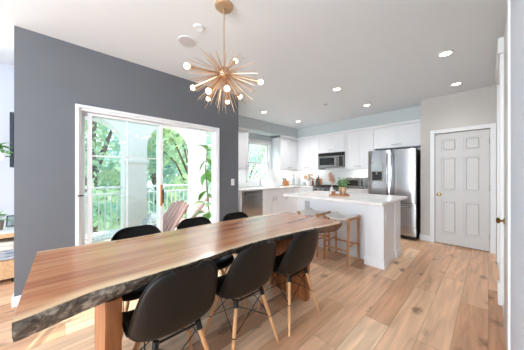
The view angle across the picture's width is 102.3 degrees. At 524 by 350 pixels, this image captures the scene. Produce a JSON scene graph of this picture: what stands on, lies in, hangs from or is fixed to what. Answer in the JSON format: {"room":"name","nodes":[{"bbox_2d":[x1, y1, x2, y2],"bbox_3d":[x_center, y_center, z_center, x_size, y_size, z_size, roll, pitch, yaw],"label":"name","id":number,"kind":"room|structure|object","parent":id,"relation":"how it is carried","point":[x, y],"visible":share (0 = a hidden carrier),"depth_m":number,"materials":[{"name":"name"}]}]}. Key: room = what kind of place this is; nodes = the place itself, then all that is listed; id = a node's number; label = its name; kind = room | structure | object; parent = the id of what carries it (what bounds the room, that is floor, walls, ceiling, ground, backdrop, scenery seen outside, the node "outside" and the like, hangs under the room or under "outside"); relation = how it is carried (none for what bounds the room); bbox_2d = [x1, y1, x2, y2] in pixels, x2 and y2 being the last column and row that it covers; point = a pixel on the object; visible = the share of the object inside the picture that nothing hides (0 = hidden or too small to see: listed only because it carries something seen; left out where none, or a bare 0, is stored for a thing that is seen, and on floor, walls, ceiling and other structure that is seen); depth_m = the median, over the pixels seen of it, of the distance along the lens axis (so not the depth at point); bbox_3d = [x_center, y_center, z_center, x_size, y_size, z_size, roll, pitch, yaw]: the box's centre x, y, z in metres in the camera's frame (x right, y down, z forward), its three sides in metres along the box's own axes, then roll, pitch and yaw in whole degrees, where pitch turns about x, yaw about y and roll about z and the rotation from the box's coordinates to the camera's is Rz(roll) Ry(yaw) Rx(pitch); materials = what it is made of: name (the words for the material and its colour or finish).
{"room":"dining room","nodes":[
{"label":"dining room","id":0,"kind":"room"},
{"bbox_2d":[0,62,13,226],"bbox_3d":[-5.472,-0.300,2.657,3.620,3.160,0.150,0,0,-43],"label":"wall","id":1,"kind":"structure","parent":0,"point":[6,70],"depth_m":3.60,"materials":[{"name":"white paint"}]},
{"bbox_2d":[14,25,237,296],"bbox_3d":[-1.473,-0.075,3.009,2.670,2.710,0.190,0,0,-43],"label":"wall","id":2,"kind":"structure","parent":0,"point":[52,75],"depth_m":2.26,"materials":[{"name":"grey paint"}]},
{"bbox_2d":[11,293,20,307],"bbox_3d":[-1.474,1.230,2.999,2.685,0.100,0.203,0,0,-43],"label":"baseboard","id":3,"kind":"structure","parent":2,"relation":"attached to","point":[15,300],"depth_m":2.03,"materials":[{"name":"white paint"}]},
{"bbox_2d":[75,104,219,245],"bbox_3d":[-1.438,0.253,2.998,1.826,2.055,0.172,0,0,-43],"label":"door","id":4,"kind":"structure","parent":2,"relation":"in","point":[81,111],"depth_m":2.58,"materials":[{"name":"white paint"}]},
{"bbox_2d":[85,228,176,242],"bbox_3d":[-2.149,1.370,3.917,3.200,0.120,2.060,0,0,-43],"label":"floor","id":5,"kind":"structure","parent":0,"point":[175,228],"depth_m":4.09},
{"bbox_2d":[85,228,122,244],"bbox_3d":[-2.703,0.996,3.427,0.568,0.639,1.128,0,0,33],"label":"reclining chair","id":6,"kind":"object","parent":5,"relation":"on","point":[117,229],"visible":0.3,"depth_m":3.51,"materials":[{"name":"white paint"}]},
{"bbox_2d":[163,200,188,231],"bbox_3d":[-1.722,0.892,3.426,0.580,0.835,0.994,0,0,35],"label":"slatted chair","id":7,"kind":"object","parent":5,"relation":"on","point":[171,218],"visible":0.26,"depth_m":3.64,"materials":[{"name":"red wood"}]},
{"bbox_2d":[141,213,155,225],"bbox_3d":[-1.745,0.780,3.316,0.400,0.287,0.236,0,0,35],"label":"throw pillow","id":8,"kind":"object","parent":7,"relation":"on","point":[150,219],"visible":0.41,"depth_m":3.28,"materials":[{"name":"fabric"}]},
{"bbox_2d":[176,197,209,227],"bbox_3d":[-1.634,0.892,4.611,0.994,0.835,0.580,0,0,-17],"label":"slatted chair","id":9,"kind":"object","parent":5,"relation":"on","point":[206,200],"visible":0.16,"depth_m":4.63,"materials":[{"name":"red wood"}]},
{"bbox_2d":[192,144,211,218],"bbox_3d":[-1.087,0.364,3.967,0.436,1.893,0.529,0,0,-28],"label":"fiddle leaf fig","id":10,"kind":"object","parent":5,"relation":"on","point":[207,175],"visible":0.52,"depth_m":3.97,"materials":[{"name":"green plant"}]},
{"bbox_2d":[85,116,206,227],"bbox_3d":[-2.710,-0.255,4.460,3.170,3.130,0.480,0,0,-43],"label":"wall","id":11,"kind":"structure","parent":0,"point":[138,134],"depth_m":4.37,"materials":[{"name":"white paint"}]},
{"bbox_2d":[85,186,122,236],"bbox_3d":[-3.251,0.715,3.970,1.060,0.930,0.050,0,0,-43],"label":"balcony railing","id":12,"kind":"object","parent":11,"relation":"attached to","point":[112,187],"visible":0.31,"depth_m":4.13,"materials":[{"name":"white metal"}]},
{"bbox_2d":[147,184,191,217],"bbox_3d":[-2.179,0.715,4.969,1.070,0.930,0.050,0,0,-43],"label":"balcony railing","id":13,"kind":"object","parent":11,"relation":"attached to","point":[183,190],"visible":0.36,"depth_m":4.99,"materials":[{"name":"white metal"}]},
{"bbox_2d":[0,237,505,349],"bbox_3d":[-1.230,1.340,2.579,10.020,0.120,6.050,0,0,-43],"label":"floor","id":14,"kind":"structure","parent":0,"point":[434,295],"depth_m":1.91,"materials":[{"name":"brown wood"}]},
{"bbox_2d":[0,226,13,281],"bbox_3d":[-3.273,0.984,2.513,0.540,0.592,0.460,0,0,-43],"label":"console","id":15,"kind":"object","parent":14,"relation":"on","point":[6,266],"visible":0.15,"depth_m":2.48,"materials":[{"name":"brown wood"}]},
{"bbox_2d":[0,211,12,229],"bbox_3d":[-3.236,0.574,2.599,0.251,0.228,0.269,0,0,-11],"label":"potted plant","id":16,"kind":"object","parent":15,"relation":"on","point":[1,215],"visible":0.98,"depth_m":2.60,"materials":[{"name":"green plant"}]},
{"bbox_2d":[0,249,13,260],"bbox_3d":[-3.230,0.965,2.526,0.400,0.108,0.340,0,0,-43],"label":"folded blanket","id":17,"kind":"object","parent":15,"relation":"on","point":[8,254],"visible":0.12,"depth_m":2.50,"materials":[{"name":"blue fabric"}]},
{"bbox_2d":[0,237,13,250],"bbox_3d":[-3.230,0.858,2.526,0.380,0.098,0.330,0,0,-43],"label":"folded blanket","id":18,"kind":"object","parent":17,"relation":"on","point":[6,243],"visible":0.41,"depth_m":2.52,"materials":[{"name":"beige fabric"}]},
{"bbox_2d":[5,215,13,226],"bbox_3d":[-3.267,0.614,2.768,0.120,0.147,0.041,0,0,-28],"label":"picture frame","id":19,"kind":"object","parent":15,"relation":"on","point":[11,218],"visible":0.56,"depth_m":2.75,"materials":[{"name":"black plastic"}]},
{"bbox_2d":[7,216,13,225],"bbox_3d":[-3.268,0.614,2.769,0.094,0.117,0.026,0,0,-28],"label":"photo","id":20,"kind":"object","parent":19,"relation":"attached to","point":[11,218],"depth_m":2.76,"materials":[{"name":"blue glass"}]},
{"bbox_2d":[111,224,160,337],"bbox_3d":[-0.979,0.876,1.739,0.478,0.815,0.505,0,0,-43],"label":"dining chair","id":21,"kind":"object","parent":14,"relation":"on","point":[142,230],"visible":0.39,"depth_m":1.83,"materials":[{"name":"black plastic"}]},
{"bbox_2d":[122,260,217,349],"bbox_3d":[-0.535,0.876,1.245,0.478,0.815,0.505,0,0,-43],"label":"dining chair","id":22,"kind":"object","parent":14,"relation":"on","point":[175,300],"visible":0.99,"depth_m":1.07,"materials":[{"name":"black plastic"}]},
{"bbox_2d":[12,212,341,349],"bbox_3d":[-0.316,0.905,1.885,2.390,0.750,1.010,0,0,-43],"label":"dining table","id":23,"kind":"object","parent":14,"relation":"on","point":[61,284],"visible":0.91,"depth_m":1.29,"materials":[{"name":"brown wood"}]},
{"bbox_2d":[176,216,233,302],"bbox_3d":[-0.584,0.876,2.107,0.478,0.815,0.505,0,0,-43],"label":"dining chair","id":24,"kind":"object","parent":14,"relation":"on","point":[221,263],"visible":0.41,"depth_m":2.16,"materials":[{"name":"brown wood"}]},
{"bbox_2d":[238,191,241,211],"bbox_3d":[-0.680,0.840,5.068,0.058,0.880,0.600,0,0,-43],"label":"base cabinet","id":25,"kind":"object","parent":14,"relation":"on","point":[239,192],"visible":0.21,"depth_m":4.85,"materials":[{"name":"white paint"}]},
{"bbox_2d":[204,240,278,349],"bbox_3d":[-0.164,0.876,1.605,0.478,0.815,0.505,0,0,-43],"label":"dining chair","id":26,"kind":"object","parent":14,"relation":"on","point":[251,269],"visible":0.89,"depth_m":1.43,"materials":[{"name":"black plastic"}]},
{"bbox_2d":[222,212,271,301],"bbox_3d":[-0.184,0.876,2.412,0.478,0.815,0.505,0,0,-43],"label":"dining chair","id":27,"kind":"object","parent":14,"relation":"on","point":[236,215],"visible":0.22,"depth_m":2.56,"materials":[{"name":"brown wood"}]},
{"bbox_2d":[242,190,262,216],"bbox_3d":[-0.394,0.833,5.265,0.615,0.855,0.661,0,0,-43],"label":"dishwasher","id":28,"kind":"object","parent":14,"relation":"on","point":[252,201],"visible":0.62,"depth_m":5.04,"materials":[{"name":"silver metal"}]},
{"bbox_2d":[263,188,284,214],"bbox_3d":[0.125,0.840,5.782,0.840,0.880,0.653,0,0,-43],"label":"base cabinet","id":29,"kind":"object","parent":14,"relation":"on","point":[273,199],"visible":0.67,"depth_m":5.55,"materials":[{"name":"white paint"}]},
{"bbox_2d":[256,228,319,336],"bbox_3d":[0.244,0.876,1.952,0.478,0.815,0.505,0,0,-43],"label":"dining chair","id":30,"kind":"object","parent":14,"relation":"on","point":[300,252],"visible":0.8,"depth_m":1.77,"materials":[{"name":"black plastic"}]},
{"bbox_2d":[284,187,298,213],"bbox_3d":[0.670,0.840,6.290,0.640,0.880,0.653,0,0,-43],"label":"base cabinet","id":31,"kind":"object","parent":14,"relation":"on","point":[290,202],"visible":0.3,"depth_m":6.06,"materials":[{"name":"white paint"}]},
{"bbox_2d":[299,187,312,191],"bbox_3d":[1.481,0.840,6.320,0.653,0.880,0.495,0,0,-43],"label":"base cabinet","id":32,"kind":"object","parent":14,"relation":"on","point":[300,188],"visible":0.21,"depth_m":6.12,"materials":[{"name":"white paint"}]},
{"bbox_2d":[238,185,314,190],"bbox_3d":[0.486,0.379,5.820,2.810,0.038,1.126,0,0,-43],"label":"countertop","id":33,"kind":"structure","parent":32,"relation":"on","point":[282,186],"depth_m":5.63,"materials":[{"name":"white stone"}]},
{"bbox_2d":[266,184,280,186],"bbox_3d":[0.315,0.330,5.968,0.260,0.060,0.340,0,0,-43],"label":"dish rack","id":34,"kind":"object","parent":33,"relation":"on","point":[267,185],"visible":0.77,"depth_m":5.87,"materials":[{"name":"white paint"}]},
{"bbox_2d":[282,178,288,185],"bbox_3d":[0.718,0.236,6.449,0.198,0.247,0.120,0,0,0],"label":"knife block","id":35,"kind":"object","parent":33,"relation":"on","point":[285,182],"visible":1,"depth_m":6.39,"materials":[{"name":"orange wood"}]},
{"bbox_2d":[303,174,314,185],"bbox_3d":[1.428,0.173,6.526,0.267,0.373,0.379,0,0,-43],"label":"flower vase","id":36,"kind":"object","parent":33,"relation":"on","point":[308,183],"visible":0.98,"depth_m":6.49,"materials":[{"name":"white ceramic"}]},
{"bbox_2d":[297,208,330,256],"bbox_3d":[0.862,0.946,3.518,0.415,0.668,0.400,0,0,-43],"label":"bar stool","id":37,"kind":"object","parent":14,"relation":"on","point":[310,211],"visible":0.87,"depth_m":3.48,"materials":[{"name":"brown wood"}]},
{"bbox_2d":[313,185,343,191],"bbox_3d":[1.905,0.800,5.833,0.717,0.960,0.778,0,0,-43],"label":"range","id":38,"kind":"object","parent":14,"relation":"on","point":[316,187],"visible":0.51,"depth_m":5.71,"materials":[{"name":"silver metal"}]},
{"bbox_2d":[314,185,343,187],"bbox_3d":[1.929,0.343,5.856,0.650,0.045,0.778,0,0,-43],"label":"cooktop","id":39,"kind":"object","parent":38,"relation":"in","point":[316,186],"depth_m":5.86,"materials":[{"name":"black metal"}]},
{"bbox_2d":[322,212,360,266],"bbox_3d":[1.193,0.946,3.163,0.415,0.668,0.400,0,0,-43],"label":"bar stool","id":40,"kind":"object","parent":14,"relation":"on","point":[336,216],"visible":0.97,"depth_m":3.13,"materials":[{"name":"brown wood"}]},
{"bbox_2d":[297,198,401,269],"bbox_3d":[1.429,0.840,3.626,0.825,0.880,1.469,0,0,-43],"label":"kitchen island","id":41,"kind":"object","parent":14,"relation":"on","point":[379,238],"visible":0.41,"depth_m":3.18,"materials":[{"name":"white paint"}]},
{"bbox_2d":[283,191,407,205],"bbox_3d":[1.362,0.378,3.584,1.180,0.040,1.615,0,0,-43],"label":"island countertop","id":42,"kind":"structure","parent":41,"relation":"on","point":[357,198],"depth_m":3.21,"materials":[{"name":"white stone"}]},
{"bbox_3d":[1.268,0.347,3.479,0.320,0.022,0.150,0,0,17],"label":"serving tray","id":43,"kind":"object","parent":42,"relation":"on","visible":0},
{"bbox_2d":[328,172,336,194],"bbox_3d":[1.172,0.161,3.545,0.150,0.374,0.186,0,0,-43],"label":"pampas vase","id":44,"kind":"object","parent":43,"relation":"on","point":[330,177],"visible":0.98,"depth_m":3.53,"materials":[{"name":"white ceramic"}]},
{"bbox_2d":[337,177,350,194],"bbox_3d":[1.321,0.202,3.450,0.235,0.291,0.231,0,0,25],"label":"potted plant","id":45,"kind":"object","parent":43,"relation":"on","point":[342,190],"visible":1,"depth_m":3.43,"materials":[{"name":"green plant"}]},
{"bbox_2d":[346,190,367,193],"bbox_3d":[2.427,0.840,5.306,0.653,0.880,0.700,0,0,-43],"label":"base cabinet","id":46,"kind":"object","parent":14,"relation":"on","point":[350,191],"visible":0.02,"depth_m":5.04,"materials":[{"name":"white paint"}]},
{"bbox_2d":[347,187,367,190],"bbox_3d":[2.438,0.379,5.314,0.645,0.038,0.696,0,0,-43],"label":"countertop","id":47,"kind":"structure","parent":46,"relation":"on","point":[349,188],"depth_m":5.10,"materials":[{"name":"white stone"}]},
{"bbox_2d":[346,177,367,188],"bbox_3d":[2.418,0.225,5.352,0.383,0.270,0.470,0,0,-43],"label":"toaster oven","id":48,"kind":"object","parent":47,"relation":"on","point":[356,182],"visible":0.84,"depth_m":5.20,"materials":[{"name":"silver metal"}]},
{"bbox_2d":[368,148,420,239],"bbox_3d":[2.878,0.393,4.554,0.879,1.775,0.859,0,0,-43],"label":"fridge","id":49,"kind":"object","parent":14,"relation":"on","point":[397,172],"visible":0.75,"depth_m":4.17,"materials":[{"name":"silver metal"}]},
{"bbox_2d":[0,0,506,128],"bbox_3d":[-1.230,-1.730,2.579,10.020,0.600,6.050,0,0,-43],"label":"ceiling","id":50,"kind":"structure","parent":0,"point":[382,54],"depth_m":2.33,"materials":[{"name":"white paint"}]},
{"bbox_2d":[177,35,196,47],"bbox_3d":[-0.803,-1.426,2.277,0.204,0.008,0.204,0,0,-43],"label":"ceiling speaker","id":51,"kind":"object","parent":50,"relation":"attached to","point":[186,41],"visible":1,"depth_m":2.27,"materials":[{"name":"white paint"}]},
{"bbox_2d":[179,37,195,46],"bbox_3d":[-0.803,-1.427,2.277,0.178,0.006,0.178,0,0,-43],"label":"grille","id":52,"kind":"object","parent":51,"relation":"attached to","point":[184,41],"depth_m":2.27,"materials":[{"name":"white plastic"}]},
{"bbox_2d":[193,23,203,31],"bbox_3d":[-0.617,-1.422,2.052,0.096,0.016,0.096,0,0,-43],"label":"smoke detector","id":53,"kind":"object","parent":50,"relation":"attached to","point":[198,27],"visible":1,"depth_m":2.04,"materials":[{"name":"white paint"}]},
{"bbox_2d":[183,0,262,110],"bbox_3d":[-0.335,-0.979,1.783,0.647,0.902,0.653,0,0,-43],"label":"sputnik chandelier","id":54,"kind":"object","parent":50,"relation":"hanging from","point":[224,7],"visible":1,"depth_m":1.78,"materials":[{"name":"gold metal"}]},
{"bbox_2d":[332,87,341,90],"bbox_3d":[1.260,-1.425,3.554,0.160,0.009,0.160,0,0,-43],"label":"recessed light","id":55,"kind":"object","parent":50,"relation":"in","point":[336,88],"visible":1,"depth_m":3.55,"materials":[{"name":"white paint"}]},
{"bbox_2d":[437,50,454,57],"bbox_3d":[2.178,-1.425,2.503,0.160,0.009,0.160,0,0,-43],"label":"recessed light","id":56,"kind":"object","parent":50,"relation":"in","point":[446,53],"visible":1,"depth_m":2.50,"materials":[{"name":"white paint"}]},
{"bbox_2d":[449,82,462,85],"bbox_3d":[3.082,-1.425,3.352,0.160,0.009,0.160,0,0,-43],"label":"recessed light","id":57,"kind":"object","parent":50,"relation":"in","point":[456,83],"visible":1,"depth_m":3.35,"materials":[{"name":"white paint"}]},
{"bbox_2d":[238,133,291,187],"bbox_3d":[0.058,-0.075,6.309,3.050,2.710,0.150,0,0,-43],"label":"wall","id":58,"kind":"structure","parent":0,"point":[251,135],"depth_m":6.08,"materials":[{"name":"grey paint"}]},
{"bbox_2d":[238,130,248,168],"bbox_3d":[-0.628,-0.599,5.285,0.490,0.962,0.393,0,0,-43],"label":"upper cabinet","id":59,"kind":"object","parent":58,"relation":"attached to","point":[243,136],"visible":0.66,"depth_m":5.23,"materials":[{"name":"white paint"}]},
{"bbox_2d":[247,138,271,181],"bbox_3d":[-0.108,-0.375,6.135,0.970,1.210,0.180,0,0,-43],"label":"window","id":60,"kind":"structure","parent":58,"relation":"in","point":[268,144],"depth_m":6.31,"materials":[{"name":"white paint"}]},
{"bbox_2d":[272,137,297,169],"bbox_3d":[0.838,-0.599,6.652,1.120,0.962,0.393,0,0,-43],"label":"upper cabinet","id":61,"kind":"object","parent":58,"relation":"attached to","point":[284,150],"visible":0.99,"depth_m":6.35,"materials":[{"name":"white paint"}]},
{"bbox_2d":[238,105,420,137],"bbox_3d":[1.292,-1.285,4.897,2.930,0.290,3.600,0,0,-43],"label":"wall","id":62,"kind":"structure","parent":0,"point":[255,126],"depth_m":5.48,"materials":[{"name":"grey paint"}]},
{"bbox_2d":[238,119,420,140],"bbox_3d":[1.313,-1.100,4.684,2.510,0.080,3.240,0,0,-43],"label":"crown molding","id":63,"kind":"structure","parent":62,"relation":"attached to","point":[417,120],"depth_m":5.25,"materials":[{"name":"white paint"}]},
{"bbox_2d":[421,85,496,246],"bbox_3d":[3.687,-0.075,3.971,0.690,2.710,1.020,0,0,-43],"label":"wall","id":64,"kind":"structure","parent":0,"point":[474,107],"depth_m":3.80,"materials":[{"name":"grey paint"}]},
{"bbox_2d":[374,122,420,149],"bbox_3d":[3.107,-0.835,4.797,0.373,0.490,0.965,0,0,-43],"label":"upper cabinet","id":65,"kind":"object","parent":64,"relation":"attached to","point":[406,135],"visible":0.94,"depth_m":4.68,"materials":[{"name":"white paint"}]},
{"bbox_2d":[420,233,496,253],"bbox_3d":[3.471,1.225,3.789,0.155,0.110,1.019,0,0,-43],"label":"baseboard","id":66,"kind":"structure","parent":64,"relation":"attached to","point":[422,237],"depth_m":4.04,"materials":[{"name":"white paint"}]},
{"bbox_2d":[435,129,489,251],"bbox_3d":[3.476,0.264,3.688,0.106,2.008,0.705,0,0,-43],"label":"door","id":67,"kind":"structure","parent":64,"relation":"in","point":[462,159],"depth_m":3.68,"materials":[{"name":"grey paint"}]},
{"bbox_2d":[430,123,495,253],"bbox_3d":[3.465,0.233,3.685,0.026,2.095,0.834,0,0,-43],"label":"door frame","id":68,"kind":"structure","parent":64,"relation":"in","point":[492,126],"depth_m":3.42,"materials":[{"name":"white paint"}]},
{"bbox_2d":[510,0,523,349],"bbox_3d":[-0.771,-0.075,-0.977,5.840,2.710,0.222,0,0,-43],"label":"wall","id":69,"kind":"structure","parent":0,"point":[516,6],"depth_m":0.85,"materials":[{"name":"white paint"}]},
{"bbox_3d":[2.907,-0.075,2.433,4.170,2.710,0.194,0,0,-43],"label":"wall","id":70,"kind":"structure","parent":0,"visible":0},
{"bbox_2d":[495,37,503,305],"bbox_3d":[2.764,-0.025,2.461,1.200,2.610,0.042,0,0,-43],"label":"door frame","id":71,"kind":"structure","parent":70,"relation":"attached to","point":[499,74],"depth_m":2.07,"materials":[{"name":"white paint"}]},
{"bbox_2d":[496,14,506,348],"bbox_3d":[1.739,0.054,1.522,0.720,2.428,0.062,0,0,-43],"label":"door","id":72,"kind":"structure","parent":70,"relation":"in","point":[498,220],"depth_m":1.62,"materials":[{"name":"grey paint"}]},
{"bbox_2d":[497,262,506,349],"bbox_3d":[2.617,1.225,2.307,3.115,0.110,0.016,0,0,-43],"label":"baseboard","id":73,"kind":"structure","parent":70,"relation":"attached to","point":[497,262],"depth_m":2.48,"materials":[{"name":"white paint"}]},
{"bbox_2d":[507,0,509,349],"bbox_3d":[1.384,-0.075,1.170,0.240,2.710,0.036,0,0,-43],"label":"trim","id":74,"kind":"structure","parent":70,"relation":"attached to","point":[508,1],"depth_m":1.10,"materials":[{"name":"white paint"}]},
{"bbox_3d":[2.408,-0.075,5.937,0.120,2.710,3.600,0,0,-43],"label":"wall","id":75,"kind":"structure","parent":0,"visible":0},
{"bbox_2d":[238,167,367,186],"bbox_3d":[1.002,0.080,5.282,2.830,0.540,2.640,0,0,-43],"label":"backsplash","id":76,"kind":"structure","parent":75,"relation":"attached to","point":[338,172],"depth_m":6.29,"materials":[{"name":"white tile"}]},
{"bbox_2d":[298,137,324,169],"bbox_3d":[1.500,-0.599,6.520,0.373,0.962,0.768,0,0,-43],"label":"upper cabinet","id":77,"kind":"object","parent":75,"relation":"attached to","point":[308,149],"visible":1,"depth_m":6.39,"materials":[{"name":"white paint"}]},
{"bbox_2d":[319,133,344,153],"bbox_3d":[2.029,-0.838,5.953,0.373,0.485,0.776,0,0,-43],"label":"upper cabinet","id":78,"kind":"object","parent":75,"relation":"attached to","point":[331,143],"visible":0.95,"depth_m":5.82,"materials":[{"name":"white paint"}]},
{"bbox_2d":[318,152,344,167],"bbox_3d":[2.005,-0.388,5.929,0.430,0.400,0.768,0,0,-43],"label":"microwave","id":79,"kind":"object","parent":78,"relation":"attached to","point":[335,159],"visible":0.98,"depth_m":5.79,"materials":[{"name":"silver plastic"}]},
{"bbox_2d":[345,129,373,169],"bbox_3d":[2.535,-0.599,5.410,0.373,0.962,0.700,0,0,-43],"label":"upper cabinet","id":80,"kind":"object","parent":75,"relation":"attached to","point":[358,144],"visible":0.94,"depth_m":5.30,"materials":[{"name":"white paint"}]},
{"bbox_3d":[-3.349,-0.300,2.961,0.140,3.160,2.300,0,0,-43],"label":"wall","id":81,"kind":"structure","parent":0,"visible":0},
{"bbox_2d":[0,143,13,159],"bbox_3d":[-3.226,-0.279,2.586,0.342,0.218,0.292,0,0,-5],"label":"plant","id":82,"kind":"object","parent":81,"relation":"attached to","point":[3,152],"visible":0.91,"depth_m":2.60,"materials":[{"name":"green plant"}]},
{"bbox_2d":[10,112,13,167],"bbox_3d":[-3.760,-0.465,3.262,0.050,0.750,1.100,0,0,-43],"label":"wall tv","id":83,"kind":"object","parent":81,"relation":"attached to","point":[11,113],"visible":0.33,"depth_m":2.86,"materials":[{"name":"black glass"}]},
{"label":"outside","id":84,"kind":"structure","parent":0,"visible":0},
{"bbox_2d":[85,189,211,240],"bbox_3d":[-14.732,4.580,30.461,100.000,0.200,55.350,0,0,-43],"label":"ground","id":85,"kind":"structure","parent":84,"point":[210,200],"depth_m":28.22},
{"bbox_2d":[85,120,151,239],"bbox_3d":[-5.487,0.178,6.918,4.304,8.615,3.872,0,0,5],"label":"tree","id":86,"kind":"object","parent":85,"relation":"on","point":[111,175],"visible":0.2,"depth_m":6.92,"materials":[{"name":"green plant"}]},
{"bbox_2d":[85,127,151,172],"bbox_3d":[-8.831,0.109,10.427,6.373,8.753,4.876,0,0,-43],"label":"tree","id":87,"kind":"object","parent":85,"relation":"on","point":[114,135],"visible":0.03,"depth_m":10.84,"materials":[{"name":"green plant"}]},
{"bbox_2d":[100,131,181,214],"bbox_3d":[-6.034,0.490,10.816,3.692,7.991,5.239,0,0,-10],"label":"tree","id":88,"kind":"object","parent":85,"relation":"on","point":[166,171],"visible":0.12,"depth_m":9.91,"materials":[{"name":"green plant"}]},
{"bbox_2d":[147,128,211,218],"bbox_3d":[-3.488,-0.043,9.585,4.525,9.058,4.134,0,0,-43],"label":"tree","id":89,"kind":"object","parent":85,"relation":"on","point":[169,136],"visible":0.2,"depth_m":8.99,"materials":[{"name":"green plant"}]},
{"bbox_2d":[163,144,211,217],"bbox_3d":[-4.916,-0.598,14.943,5.757,10.164,5.460,0,0,-43],"label":"tree","id":90,"kind":"object","parent":85,"relation":"on","point":[182,170],"visible":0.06,"depth_m":13.51,"materials":[{"name":"green plant"}]},
{"bbox_2d":[206,136,256,178],"bbox_3d":[-1.808,0.550,12.361,3.615,7.872,4.515,0,0,-12],"label":"tree","id":91,"kind":"object","parent":85,"relation":"on","point":[250,146],"visible":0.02,"depth_m":12.55,"materials":[{"name":"green plant"}]},
{"bbox_2d":[249,145,265,178],"bbox_3d":[-1.093,0.282,17.258,5.906,8.408,5.919,0,0,-43],"label":"tree","id":92,"kind":"object","parent":85,"relation":"on","point":[262,156],"visible":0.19,"depth_m":16.80,"materials":[{"name":"green plant"}]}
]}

